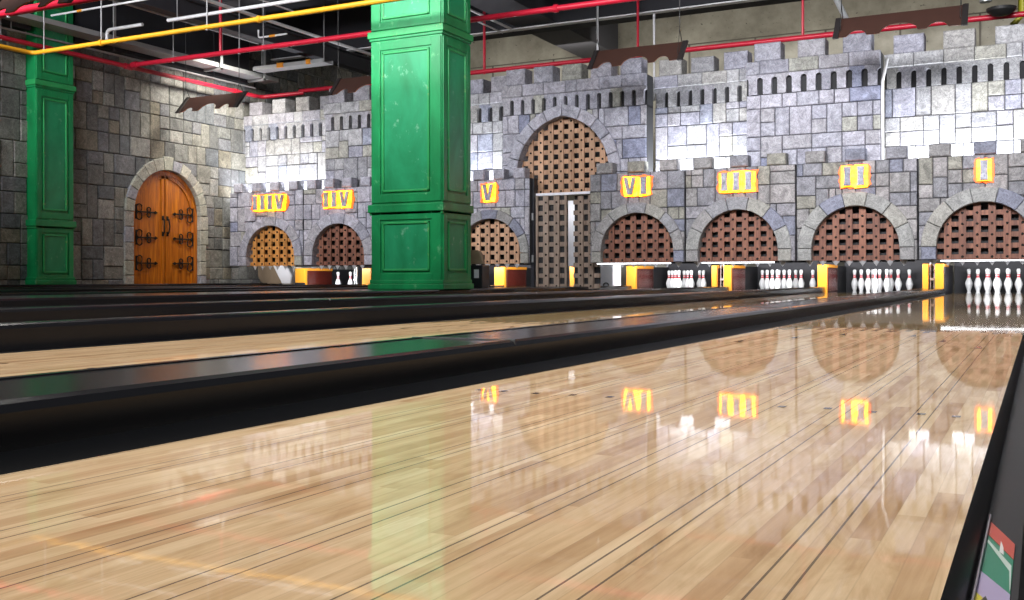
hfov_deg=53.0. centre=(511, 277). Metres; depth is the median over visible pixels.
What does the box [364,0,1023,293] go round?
wall
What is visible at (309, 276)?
wall
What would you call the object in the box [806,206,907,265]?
portcullis
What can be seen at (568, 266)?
curtain
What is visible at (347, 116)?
tower
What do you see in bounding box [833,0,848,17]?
pipe stub
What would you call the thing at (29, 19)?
cable tray
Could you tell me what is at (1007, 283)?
pin
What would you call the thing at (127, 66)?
pipe
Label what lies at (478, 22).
conduit
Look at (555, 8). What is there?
pipe
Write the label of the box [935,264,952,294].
divider
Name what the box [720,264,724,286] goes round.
post
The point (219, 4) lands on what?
conduit
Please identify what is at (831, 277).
wall
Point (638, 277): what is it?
wall
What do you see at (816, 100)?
wall
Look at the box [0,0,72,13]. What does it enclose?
board
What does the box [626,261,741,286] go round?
housing
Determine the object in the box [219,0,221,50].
pipe
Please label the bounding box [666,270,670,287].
pin
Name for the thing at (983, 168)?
roman numeral
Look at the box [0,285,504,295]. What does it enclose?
divider
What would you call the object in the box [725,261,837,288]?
housing
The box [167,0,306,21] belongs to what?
conduit
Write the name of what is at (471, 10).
conduit
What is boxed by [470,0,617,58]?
ceiling beam
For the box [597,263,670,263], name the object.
diffuser
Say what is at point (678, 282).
pin
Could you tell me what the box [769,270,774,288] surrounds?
pin
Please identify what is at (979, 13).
trim
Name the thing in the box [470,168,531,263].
arch panel
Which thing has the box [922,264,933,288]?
wall
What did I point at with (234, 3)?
ceiling beam
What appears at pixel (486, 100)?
wall
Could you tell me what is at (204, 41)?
duct
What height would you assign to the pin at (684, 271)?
0.381 m
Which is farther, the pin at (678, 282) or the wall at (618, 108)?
the pin at (678, 282)
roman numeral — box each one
[251,193,289,211]
[322,189,354,208]
[480,183,498,202]
[620,175,652,196]
[716,169,758,193]
[838,164,870,188]
[974,157,994,182]
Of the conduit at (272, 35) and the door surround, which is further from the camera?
the door surround
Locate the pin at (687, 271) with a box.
[685,270,688,286]
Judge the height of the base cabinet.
0.635 m
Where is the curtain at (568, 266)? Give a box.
[568,266,570,285]
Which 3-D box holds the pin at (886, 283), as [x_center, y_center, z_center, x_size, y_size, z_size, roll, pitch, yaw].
[6.393,0.037,17.532,0.120,0.381,0.120,0,0,19]
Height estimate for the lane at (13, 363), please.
0.111 m
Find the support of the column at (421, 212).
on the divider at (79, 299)
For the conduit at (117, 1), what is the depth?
17.34 m
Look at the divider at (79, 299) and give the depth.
9.68 m
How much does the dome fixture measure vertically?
0.140 m
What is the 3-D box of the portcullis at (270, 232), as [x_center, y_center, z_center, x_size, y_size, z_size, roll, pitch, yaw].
[-4.543,-0.612,19.630,1.304,0.920,0.077,0,0,27]
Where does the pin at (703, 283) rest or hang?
on the lane
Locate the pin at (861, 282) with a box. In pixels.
[858,269,864,290]
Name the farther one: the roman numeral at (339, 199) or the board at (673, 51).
the roman numeral at (339, 199)
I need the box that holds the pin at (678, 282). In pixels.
[676,270,681,287]
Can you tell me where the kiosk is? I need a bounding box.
[471,250,488,287]
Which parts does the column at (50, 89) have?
ledge moulding, plinth moulding, ledge moulding, panel frame, panel frame, panel moulding, panel frame, panel moulding, panel moulding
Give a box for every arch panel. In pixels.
[230,180,303,265]
[304,176,371,265]
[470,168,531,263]
[590,159,685,262]
[686,153,796,261]
[797,146,918,260]
[918,139,1023,259]
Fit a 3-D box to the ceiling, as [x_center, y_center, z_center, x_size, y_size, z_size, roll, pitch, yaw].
[-2.145,-5.456,8.746,17.800,0.200,27.600,0,0,27]
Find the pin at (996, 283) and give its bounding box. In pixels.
[993,268,1000,291]
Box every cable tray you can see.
[1,2,278,83]
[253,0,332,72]
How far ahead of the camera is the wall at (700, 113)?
16.35 m
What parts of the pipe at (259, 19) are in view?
hanger rod, hanger rod, hanger rod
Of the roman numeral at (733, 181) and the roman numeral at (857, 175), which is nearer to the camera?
the roman numeral at (857, 175)
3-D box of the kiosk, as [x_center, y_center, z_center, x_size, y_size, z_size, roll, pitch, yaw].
[-0.494,-0.124,14.427,0.320,0.530,0.235,0,0,27]
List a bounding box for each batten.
[597,262,671,263]
[702,261,775,262]
[941,259,1023,260]
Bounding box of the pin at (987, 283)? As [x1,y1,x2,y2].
[983,268,990,291]
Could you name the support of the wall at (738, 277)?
on the floor
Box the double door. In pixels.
[130,171,196,283]
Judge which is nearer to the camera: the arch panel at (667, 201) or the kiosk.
the kiosk
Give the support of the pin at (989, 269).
on the lane at (868, 452)
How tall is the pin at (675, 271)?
0.381 m
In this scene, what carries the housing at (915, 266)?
on the floor
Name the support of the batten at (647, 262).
attached to the arch panel at (667, 201)
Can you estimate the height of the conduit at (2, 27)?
1.563 m
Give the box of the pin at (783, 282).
[781,270,786,287]
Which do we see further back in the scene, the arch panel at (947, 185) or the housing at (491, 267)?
the housing at (491, 267)
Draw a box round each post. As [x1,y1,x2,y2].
[354,267,357,283]
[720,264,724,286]
[930,263,934,288]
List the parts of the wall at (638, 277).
post, trim, panel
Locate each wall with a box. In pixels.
[0,29,366,284]
[244,96,328,191]
[295,268,355,284]
[362,268,371,284]
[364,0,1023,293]
[470,76,505,180]
[494,267,530,286]
[501,57,652,189]
[570,266,574,285]
[626,266,668,288]
[654,50,751,170]
[712,265,722,286]
[724,265,757,290]
[746,33,883,165]
[818,264,845,292]
[884,24,1023,159]
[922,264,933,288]
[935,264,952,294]
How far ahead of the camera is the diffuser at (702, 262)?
15.46 m
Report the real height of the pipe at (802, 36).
1.633 m
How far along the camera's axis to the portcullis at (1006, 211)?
13.99 m
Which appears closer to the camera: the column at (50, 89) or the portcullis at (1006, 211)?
the portcullis at (1006, 211)
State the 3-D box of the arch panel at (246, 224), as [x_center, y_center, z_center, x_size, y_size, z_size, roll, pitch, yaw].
[-4.660,-1.028,19.688,1.784,1.593,0.270,0,0,27]
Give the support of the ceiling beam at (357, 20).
attached to the ceiling
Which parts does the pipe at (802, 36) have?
hanger rod, hanger rod, hanger rod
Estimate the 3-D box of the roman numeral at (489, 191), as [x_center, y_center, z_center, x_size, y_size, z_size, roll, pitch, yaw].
[-0.399,-1.439,17.328,0.360,0.350,0.084,0,0,27]
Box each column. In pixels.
[25,1,76,284]
[367,0,473,288]
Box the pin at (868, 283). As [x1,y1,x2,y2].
[864,269,871,290]
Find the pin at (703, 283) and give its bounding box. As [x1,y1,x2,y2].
[700,270,706,286]
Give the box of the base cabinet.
[601,262,620,285]
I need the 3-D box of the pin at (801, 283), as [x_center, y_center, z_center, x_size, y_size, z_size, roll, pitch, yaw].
[5.191,0.040,18.447,0.120,0.381,0.120,0,0,-34]
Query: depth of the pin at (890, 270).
17.97 m
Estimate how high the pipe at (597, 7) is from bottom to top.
2.300 m
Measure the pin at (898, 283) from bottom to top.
0.381 m
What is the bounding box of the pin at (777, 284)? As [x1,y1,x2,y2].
[774,269,780,288]
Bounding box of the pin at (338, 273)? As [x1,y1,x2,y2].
[335,272,340,283]
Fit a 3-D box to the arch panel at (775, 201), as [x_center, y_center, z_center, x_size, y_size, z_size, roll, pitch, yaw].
[3.450,-1.043,15.515,1.664,1.593,0.270,0,0,27]
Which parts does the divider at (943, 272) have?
post, panel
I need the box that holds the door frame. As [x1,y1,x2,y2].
[531,178,589,285]
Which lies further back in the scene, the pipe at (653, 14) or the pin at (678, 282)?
the pin at (678, 282)
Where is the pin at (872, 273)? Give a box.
[870,269,873,290]
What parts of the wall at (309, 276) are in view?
post, trim, panel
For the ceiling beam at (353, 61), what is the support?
attached to the ceiling
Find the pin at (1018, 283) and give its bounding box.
[1015,268,1022,291]
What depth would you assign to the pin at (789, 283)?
18.25 m
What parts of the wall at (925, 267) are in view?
post, panel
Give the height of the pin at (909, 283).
0.381 m
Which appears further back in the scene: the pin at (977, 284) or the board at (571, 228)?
the board at (571, 228)
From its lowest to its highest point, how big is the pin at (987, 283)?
0.381 m
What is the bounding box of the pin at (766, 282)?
[764,270,769,288]
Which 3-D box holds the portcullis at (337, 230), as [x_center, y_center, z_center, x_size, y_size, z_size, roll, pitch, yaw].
[-3.129,-0.614,18.902,1.304,0.920,0.077,0,0,27]
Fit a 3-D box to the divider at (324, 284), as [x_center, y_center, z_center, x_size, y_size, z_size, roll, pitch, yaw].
[-7.126,0.249,13.339,0.094,0.230,17.800,0,0,27]
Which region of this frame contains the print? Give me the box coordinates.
[999,542,1003,554]
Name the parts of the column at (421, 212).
panel moulding, panel frame, panel frame, panel moulding, panel moulding, panel frame, ledge moulding, plinth moulding, ledge moulding, panel frame, panel moulding, panel frame, panel moulding, panel frame, panel moulding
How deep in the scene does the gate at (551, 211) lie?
17.03 m
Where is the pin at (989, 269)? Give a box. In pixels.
[989,269,992,290]
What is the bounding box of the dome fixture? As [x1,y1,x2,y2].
[986,5,1016,16]
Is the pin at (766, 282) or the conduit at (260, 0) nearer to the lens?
the conduit at (260, 0)
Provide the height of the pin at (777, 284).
0.381 m
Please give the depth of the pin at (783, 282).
18.56 m
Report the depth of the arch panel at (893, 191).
14.67 m
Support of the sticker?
on the lane at (868, 452)
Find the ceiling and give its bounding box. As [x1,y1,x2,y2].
[223,0,805,54]
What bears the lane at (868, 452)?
on the floor
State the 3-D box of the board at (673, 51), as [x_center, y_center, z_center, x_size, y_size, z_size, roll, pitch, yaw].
[1.786,-4.192,14.687,1.420,2.342,0.330,0,0,27]
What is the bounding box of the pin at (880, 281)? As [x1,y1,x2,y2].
[878,269,882,290]
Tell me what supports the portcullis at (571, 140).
attached to the wall at (618, 108)
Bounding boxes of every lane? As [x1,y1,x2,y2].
[0,291,888,376]
[0,291,1023,599]
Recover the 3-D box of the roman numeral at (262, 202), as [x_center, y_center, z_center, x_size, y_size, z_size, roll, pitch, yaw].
[-4.618,-1.431,19.499,0.942,0.359,0.084,0,0,27]
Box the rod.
[881,57,888,159]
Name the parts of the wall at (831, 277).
post, trim, panel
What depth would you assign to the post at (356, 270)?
21.51 m
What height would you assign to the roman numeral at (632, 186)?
0.356 m
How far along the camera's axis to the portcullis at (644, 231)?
16.26 m
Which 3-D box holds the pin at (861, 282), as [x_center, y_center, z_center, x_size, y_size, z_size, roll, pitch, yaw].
[6.107,0.038,17.976,0.120,0.381,0.120,0,0,-30]
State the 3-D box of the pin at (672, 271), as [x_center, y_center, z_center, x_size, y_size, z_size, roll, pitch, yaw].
[3.048,0.044,19.550,0.120,0.381,0.120,0,0,-13]
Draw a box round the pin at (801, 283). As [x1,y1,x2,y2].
[798,270,804,287]
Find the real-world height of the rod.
1.462 m
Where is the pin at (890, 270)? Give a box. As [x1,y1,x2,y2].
[889,269,894,290]
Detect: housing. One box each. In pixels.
[288,265,371,283]
[471,264,530,284]
[490,263,570,285]
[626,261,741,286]
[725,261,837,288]
[818,260,931,290]
[943,259,1023,292]
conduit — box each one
[1,20,255,88]
[51,0,145,16]
[105,23,143,39]
[110,0,258,43]
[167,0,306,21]
[202,0,370,55]
[257,30,287,37]
[260,0,292,11]
[470,8,511,29]
[478,22,502,33]
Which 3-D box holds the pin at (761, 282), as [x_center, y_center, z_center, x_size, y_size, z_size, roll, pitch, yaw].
[4.634,0.041,19.031,0.120,0.381,0.120,0,0,13]
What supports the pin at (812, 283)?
on the lane
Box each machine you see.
[258,266,281,284]
[274,266,294,284]
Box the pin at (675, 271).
[672,270,676,287]
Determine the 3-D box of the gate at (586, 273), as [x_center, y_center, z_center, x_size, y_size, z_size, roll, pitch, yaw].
[1.217,-0.592,16.850,0.490,1.540,0.084,0,0,35]
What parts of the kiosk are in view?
control plate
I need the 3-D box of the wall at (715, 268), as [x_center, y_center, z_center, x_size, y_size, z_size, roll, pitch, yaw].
[3.952,0.055,18.716,0.110,0.555,1.900,0,0,27]
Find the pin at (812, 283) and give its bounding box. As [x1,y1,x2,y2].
[809,270,815,286]
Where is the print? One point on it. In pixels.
(1001, 544)
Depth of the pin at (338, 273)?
22.39 m
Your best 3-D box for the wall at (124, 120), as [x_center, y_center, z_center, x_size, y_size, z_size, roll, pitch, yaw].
[-6.818,-2.327,18.295,0.340,5.400,14.300,0,0,27]
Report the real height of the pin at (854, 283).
0.381 m
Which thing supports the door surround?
attached to the wall at (124, 120)
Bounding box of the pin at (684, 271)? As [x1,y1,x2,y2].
[682,270,685,286]
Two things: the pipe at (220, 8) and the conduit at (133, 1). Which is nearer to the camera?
the conduit at (133, 1)
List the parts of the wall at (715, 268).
post, panel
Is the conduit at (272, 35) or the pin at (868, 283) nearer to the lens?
the conduit at (272, 35)
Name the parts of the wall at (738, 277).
post, trim, panel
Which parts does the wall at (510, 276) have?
post, trim, panel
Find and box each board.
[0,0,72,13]
[175,23,247,112]
[328,32,370,95]
[568,201,574,265]
[587,0,688,69]
[832,0,968,38]
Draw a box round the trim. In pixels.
[470,8,1017,95]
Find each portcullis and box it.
[250,226,298,269]
[314,224,364,269]
[471,219,524,267]
[522,118,607,192]
[599,213,681,267]
[694,210,785,266]
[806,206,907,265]
[930,201,1023,265]
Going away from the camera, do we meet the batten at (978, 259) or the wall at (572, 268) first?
the batten at (978, 259)
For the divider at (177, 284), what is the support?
on the floor
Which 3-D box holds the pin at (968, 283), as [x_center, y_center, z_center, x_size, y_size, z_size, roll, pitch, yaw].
[7.746,0.035,17.429,0.120,0.381,0.120,0,0,-18]
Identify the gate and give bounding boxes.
[536,195,567,285]
[573,195,600,288]
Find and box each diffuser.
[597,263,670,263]
[702,262,774,262]
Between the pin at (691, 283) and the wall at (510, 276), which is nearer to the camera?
the pin at (691, 283)
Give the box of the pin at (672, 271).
[669,270,673,287]
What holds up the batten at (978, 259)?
attached to the arch panel at (947, 185)
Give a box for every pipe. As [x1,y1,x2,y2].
[0,0,100,17]
[0,0,402,54]
[0,18,303,98]
[130,0,639,67]
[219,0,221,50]
[299,0,1023,92]
[596,6,598,49]
[653,14,654,100]
[979,0,991,3]
[1010,0,1023,24]
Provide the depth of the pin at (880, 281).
17.80 m
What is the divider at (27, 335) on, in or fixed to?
on the floor
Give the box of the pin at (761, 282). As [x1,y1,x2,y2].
[759,270,764,288]
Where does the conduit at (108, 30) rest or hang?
attached to the cable tray at (29, 19)
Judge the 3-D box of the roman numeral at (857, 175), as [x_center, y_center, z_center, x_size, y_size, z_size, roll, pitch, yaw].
[4.866,-1.448,14.619,0.458,0.358,0.083,0,0,27]
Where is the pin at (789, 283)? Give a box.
[786,270,792,287]
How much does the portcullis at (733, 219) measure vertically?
0.938 m
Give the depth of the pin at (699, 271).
19.55 m
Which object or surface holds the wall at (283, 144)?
attached to the wall at (124, 120)
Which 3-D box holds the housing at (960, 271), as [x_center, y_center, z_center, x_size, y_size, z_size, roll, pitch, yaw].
[7.771,-0.325,16.413,1.480,1.300,2.660,0,0,27]
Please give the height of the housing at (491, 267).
1.300 m
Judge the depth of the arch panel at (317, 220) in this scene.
18.89 m
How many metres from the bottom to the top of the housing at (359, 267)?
1.300 m
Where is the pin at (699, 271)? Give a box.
[697,270,701,286]
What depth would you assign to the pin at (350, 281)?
22.34 m
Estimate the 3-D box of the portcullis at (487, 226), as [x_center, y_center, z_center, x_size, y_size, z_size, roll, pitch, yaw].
[-0.328,-0.620,17.461,1.304,0.920,0.077,0,0,27]
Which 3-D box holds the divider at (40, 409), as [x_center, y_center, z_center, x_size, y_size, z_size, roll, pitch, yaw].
[2.584,0.258,8.342,0.354,0.173,17.800,0,0,27]
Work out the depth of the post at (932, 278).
16.37 m
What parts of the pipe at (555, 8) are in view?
hanger rod, hanger rod, hanger rod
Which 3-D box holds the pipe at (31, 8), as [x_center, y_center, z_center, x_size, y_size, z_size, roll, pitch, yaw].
[-3.455,-4.297,11.333,10.500,2.113,0.100,0,0,27]
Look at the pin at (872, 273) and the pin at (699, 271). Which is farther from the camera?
the pin at (699, 271)
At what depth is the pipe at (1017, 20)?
15.21 m
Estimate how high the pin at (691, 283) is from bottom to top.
0.381 m
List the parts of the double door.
stile frame, pull handle, pull handle, stile frame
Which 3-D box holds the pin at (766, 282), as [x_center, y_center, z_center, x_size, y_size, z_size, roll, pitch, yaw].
[4.649,0.041,18.726,0.120,0.381,0.120,0,0,-25]
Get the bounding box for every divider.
[0,283,304,287]
[0,284,365,289]
[0,285,367,292]
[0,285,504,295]
[0,285,631,306]
[0,287,728,322]
[0,287,824,351]
[0,288,944,452]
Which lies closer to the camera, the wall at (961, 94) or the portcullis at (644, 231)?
the wall at (961, 94)
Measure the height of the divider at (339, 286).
0.225 m
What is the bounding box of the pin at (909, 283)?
[906,269,912,289]
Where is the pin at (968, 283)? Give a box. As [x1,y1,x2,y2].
[965,269,972,290]
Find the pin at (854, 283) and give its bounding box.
[851,269,857,290]
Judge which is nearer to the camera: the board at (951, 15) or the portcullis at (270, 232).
the board at (951, 15)
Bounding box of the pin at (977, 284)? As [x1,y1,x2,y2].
[974,269,981,291]
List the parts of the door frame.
hinge plate, post, head rail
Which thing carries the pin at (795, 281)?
on the lane
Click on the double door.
(165, 213)
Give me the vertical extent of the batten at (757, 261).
0.021 m
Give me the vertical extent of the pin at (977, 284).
0.381 m
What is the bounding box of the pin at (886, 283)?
[883,269,890,290]
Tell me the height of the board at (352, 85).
2.332 m
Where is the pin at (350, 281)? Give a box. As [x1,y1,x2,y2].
[348,272,352,283]
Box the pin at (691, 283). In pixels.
[688,270,694,286]
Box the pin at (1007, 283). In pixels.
[1004,268,1011,291]
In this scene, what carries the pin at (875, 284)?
on the lane at (13, 363)
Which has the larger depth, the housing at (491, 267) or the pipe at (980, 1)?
the housing at (491, 267)
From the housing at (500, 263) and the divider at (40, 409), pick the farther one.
the housing at (500, 263)
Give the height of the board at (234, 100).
2.372 m
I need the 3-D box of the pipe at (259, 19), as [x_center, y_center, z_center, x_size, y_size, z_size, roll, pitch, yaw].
[-3.783,-4.331,9.475,11.384,2.044,7.396,0,0,27]
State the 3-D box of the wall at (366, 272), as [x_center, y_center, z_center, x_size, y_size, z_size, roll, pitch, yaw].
[-2.566,0.067,22.070,0.250,0.555,1.900,0,0,27]
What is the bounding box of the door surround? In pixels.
[122,156,207,283]
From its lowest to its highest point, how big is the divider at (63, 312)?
0.196 m
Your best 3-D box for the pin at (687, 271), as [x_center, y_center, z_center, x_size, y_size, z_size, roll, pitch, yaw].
[3.319,0.043,19.410,0.120,0.381,0.120,0,0,9]
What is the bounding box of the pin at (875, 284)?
[872,269,878,291]
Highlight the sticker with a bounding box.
[971,514,1014,599]
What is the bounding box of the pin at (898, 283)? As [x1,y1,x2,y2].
[895,269,901,290]
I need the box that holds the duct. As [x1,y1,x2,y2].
[1,0,248,83]
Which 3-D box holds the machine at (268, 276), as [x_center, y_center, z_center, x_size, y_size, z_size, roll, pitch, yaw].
[-4.891,0.039,20.939,0.620,0.660,0.160,0,0,27]
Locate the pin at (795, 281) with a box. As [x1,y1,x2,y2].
[793,270,797,287]
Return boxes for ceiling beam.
[118,0,370,75]
[196,0,273,8]
[271,0,800,62]
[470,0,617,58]

